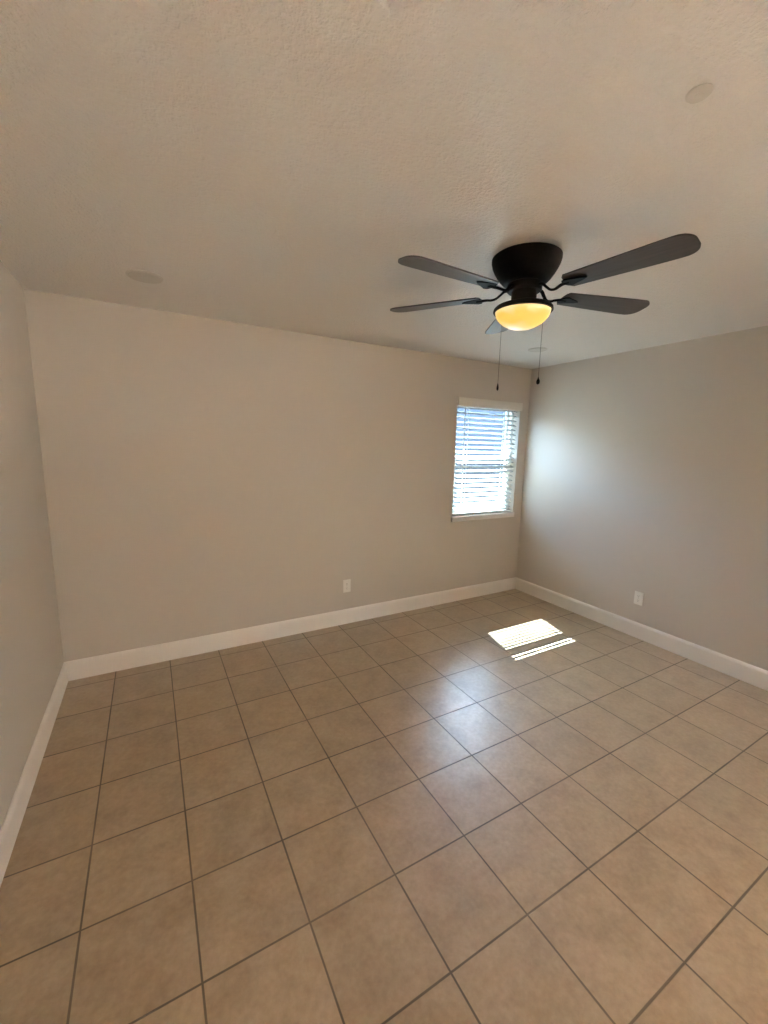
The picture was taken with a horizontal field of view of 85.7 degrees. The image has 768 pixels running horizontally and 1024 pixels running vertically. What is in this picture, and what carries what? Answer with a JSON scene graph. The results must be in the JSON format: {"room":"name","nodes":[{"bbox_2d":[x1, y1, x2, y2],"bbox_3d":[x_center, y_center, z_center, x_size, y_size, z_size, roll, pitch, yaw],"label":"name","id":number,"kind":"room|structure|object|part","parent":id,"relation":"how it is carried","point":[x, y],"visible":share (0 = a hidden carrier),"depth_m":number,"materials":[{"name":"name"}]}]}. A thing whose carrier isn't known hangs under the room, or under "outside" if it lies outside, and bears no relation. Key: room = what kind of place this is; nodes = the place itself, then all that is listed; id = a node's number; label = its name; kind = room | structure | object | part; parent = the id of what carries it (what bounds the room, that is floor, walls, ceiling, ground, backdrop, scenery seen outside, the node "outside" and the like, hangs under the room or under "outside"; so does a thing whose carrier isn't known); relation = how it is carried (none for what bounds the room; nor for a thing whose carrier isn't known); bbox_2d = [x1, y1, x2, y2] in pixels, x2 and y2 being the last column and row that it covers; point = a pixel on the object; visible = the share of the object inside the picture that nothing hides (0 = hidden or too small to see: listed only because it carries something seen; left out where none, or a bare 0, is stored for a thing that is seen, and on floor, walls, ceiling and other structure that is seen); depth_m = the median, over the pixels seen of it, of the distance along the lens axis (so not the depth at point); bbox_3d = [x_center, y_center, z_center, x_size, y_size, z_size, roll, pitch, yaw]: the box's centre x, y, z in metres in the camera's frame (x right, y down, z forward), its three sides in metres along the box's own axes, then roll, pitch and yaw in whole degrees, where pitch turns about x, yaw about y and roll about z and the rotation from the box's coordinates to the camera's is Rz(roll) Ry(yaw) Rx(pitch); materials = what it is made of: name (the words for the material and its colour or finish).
{"room":"empty bedroom","nodes":[
{"label":"empty bedroom","id":0,"kind":"room"},
{"bbox_2d":[0,260,63,829],"bbox_3d":[-0.099,0.557,-1.091,0.160,2.440,8.760,-4,10,-29],"label":"wall","id":1,"kind":"structure","parent":0,"point":[31,651],"depth_m":2.04,"materials":[{"name":"beige paint"}]},
{"bbox_2d":[0,663,67,886],"bbox_3d":[-0.006,1.703,-0.941,0.015,0.134,8.585,-4,10,-29],"label":"baseboard","id":2,"kind":"structure","parent":1,"relation":"attached to","point":[13,819],"depth_m":1.87,"materials":[{"name":"white paint"}]},
{"bbox_2d":[24,289,531,661],"bbox_3d":[-0.314,-0.210,3.660,4.183,2.440,0.160,-4,10,-29],"label":"wall","id":3,"kind":"structure","parent":0,"point":[203,476],"depth_m":3.12,"materials":[{"name":"beige paint"}]},
{"bbox_2d":[64,577,515,680],"bbox_3d":[-0.297,0.941,3.768,4.183,0.134,0.015,-4,10,-29],"label":"baseboard","id":4,"kind":"structure","parent":3,"relation":"attached to","point":[127,659],"depth_m":3.37,"materials":[{"name":"white paint"}]},
{"bbox_2d":[343,579,350,592],"bbox_3d":[-0.332,0.662,3.703,0.072,0.116,0.010,-4,10,-29],"label":"wall outlet","id":5,"kind":"object","parent":3,"relation":"attached to","point":[346,583],"visible":1,"depth_m":3.70,"materials":[{"name":"white plastic"}]},
{"bbox_2d":[451,512,513,521],"bbox_3d":[1.041,0.046,4.417,0.870,0.052,0.100,-4,10,-29],"label":"trim","id":6,"kind":"structure","parent":3,"relation":"attached to","point":[502,514],"depth_m":4.36,"materials":[{"name":"white paint"}]},
{"bbox_2d":[452,406,513,512],"bbox_3d":[1.016,-0.569,4.397,0.850,1.175,0.082,-4,10,-29],"label":"window","id":7,"kind":"structure","parent":3,"relation":"in","point":[509,413],"depth_m":4.52,"materials":[{"name":"white plastic"}]},
{"bbox_3d":[1.020,-0.308,4.422,0.774,0.577,0.026,-4,10,-29],"label":"sash","id":8,"kind":"part","parent":7,"relation":"part of","materials":[{"name":"clear glass"}]},
{"bbox_3d":[1.018,-0.833,4.362,0.774,0.567,0.026,-4,10,-29],"label":"sash","id":9,"kind":"part","parent":7,"relation":"part of","materials":[{"name":"clear glass"}]},
{"bbox_2d":[452,397,522,515],"bbox_3d":[1.069,-0.560,4.324,0.868,1.176,0.082,-4,10,-29],"label":"window blind","id":10,"kind":"object","parent":7,"relation":"attached to","point":[472,403],"visible":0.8,"depth_m":4.31,"materials":[{"name":"white plastic"}]},
{"bbox_3d":[1.038,0.005,4.422,0.824,0.026,0.052,-4,10,-29],"label":"rail","id":11,"kind":"part","parent":10,"relation":"part of","materials":[{"name":"white plastic"}]},
{"bbox_2d":[0,589,767,1023],"bbox_3d":[1.841,1.758,0.039,4.503,0.200,8.760,-4,10,-29],"label":"floor","id":12,"kind":"structure","parent":0,"point":[514,806],"depth_m":1.71,"materials":[{"name":"tile"}]},
{"bbox_2d":[0,0,767,368],"bbox_3d":[1.861,-0.817,-0.304,4.503,0.128,8.920,-4,10,-29],"label":"ceiling","id":13,"kind":"structure","parent":0,"point":[275,163],"depth_m":1.23,"materials":[{"name":"white paint"}]},
{"bbox_2d":[390,233,700,390],"bbox_3d":[0.632,-0.873,1.988,1.246,0.559,1.112,3,9,10],"label":"ceiling fan","id":14,"kind":"object","parent":13,"relation":"hanging from","point":[522,269],"visible":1,"depth_m":1.76,"materials":[{"name":"black metal"}]},
{"bbox_3d":[0.250,-1.023,2.051,0.460,0.006,0.136,6,19,25],"label":"blade","id":15,"kind":"part","parent":14,"relation":"part of","materials":[{"name":"brown wood"}]},
{"bbox_3d":[0.266,-0.960,1.658,0.460,0.006,0.136,-4,20,-30],"label":"blade","id":16,"kind":"part","parent":14,"relation":"part of","materials":[{"name":"brown wood"}]},
{"bbox_3d":[0.660,-1.052,2.290,0.136,0.006,0.460,-7,9,5],"label":"blade","id":17,"kind":"part","parent":14,"relation":"part of","materials":[{"name":"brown wood"}]},
{"bbox_3d":[0.630,-0.873,1.889,0.242,0.079,0.242,-4,10,-29],"label":"lamp shade","id":18,"kind":"part","parent":14,"relation":"part of","materials":[{"name":"yellow glass"}]},
{"bbox_3d":[1.045,-0.992,1.973,0.460,0.006,0.136,-1,0,-14],"label":"blade","id":19,"kind":"part","parent":14,"relation":"part of","materials":[{"name":"brown wood"}]},
{"bbox_3d":[0.896,-0.927,1.543,0.136,0.006,0.460,6,4,-39],"label":"blade","id":20,"kind":"part","parent":14,"relation":"part of","materials":[{"name":"black wood"}]},
{"bbox_2d":[516,326,767,670],"bbox_3d":[3.685,0.305,1.025,0.160,2.440,8.760,-4,10,-29],"label":"wall","id":21,"kind":"structure","parent":0,"point":[646,469],"depth_m":3.36,"materials":[{"name":"beige paint"}]},
{"bbox_2d":[634,591,643,605],"bbox_3d":[2.195,0.743,3.570,0.010,0.116,0.072,-4,10,-29],"label":"wall outlet","id":22,"kind":"object","parent":21,"relation":"attached to","point":[638,597],"visible":1,"depth_m":3.57,"materials":[{"name":"white plastic"}]},
{"bbox_2d":[515,578,767,690],"bbox_3d":[2.553,1.135,2.971,0.015,0.134,4.205,-4,10,-29],"label":"baseboard","id":23,"kind":"structure","parent":21,"relation":"attached to","point":[748,673],"depth_m":3.44,"materials":[{"name":"white paint"}]},
{"bbox_3d":[-8.485,-1.852,22.000,48.000,0.200,39.840,-4,10,-29],"label":"driveway","id":24,"kind":"object","parent":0,"visible":0},
{"bbox_2d":[453,408,505,507],"bbox_3d":[-0.739,-1.135,8.229,40.000,3.100,0.300,-4,10,-29],"label":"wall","id":25,"kind":"structure","parent":24,"relation":"on","point":[458,409],"depth_m":9.71,"materials":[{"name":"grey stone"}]}
]}

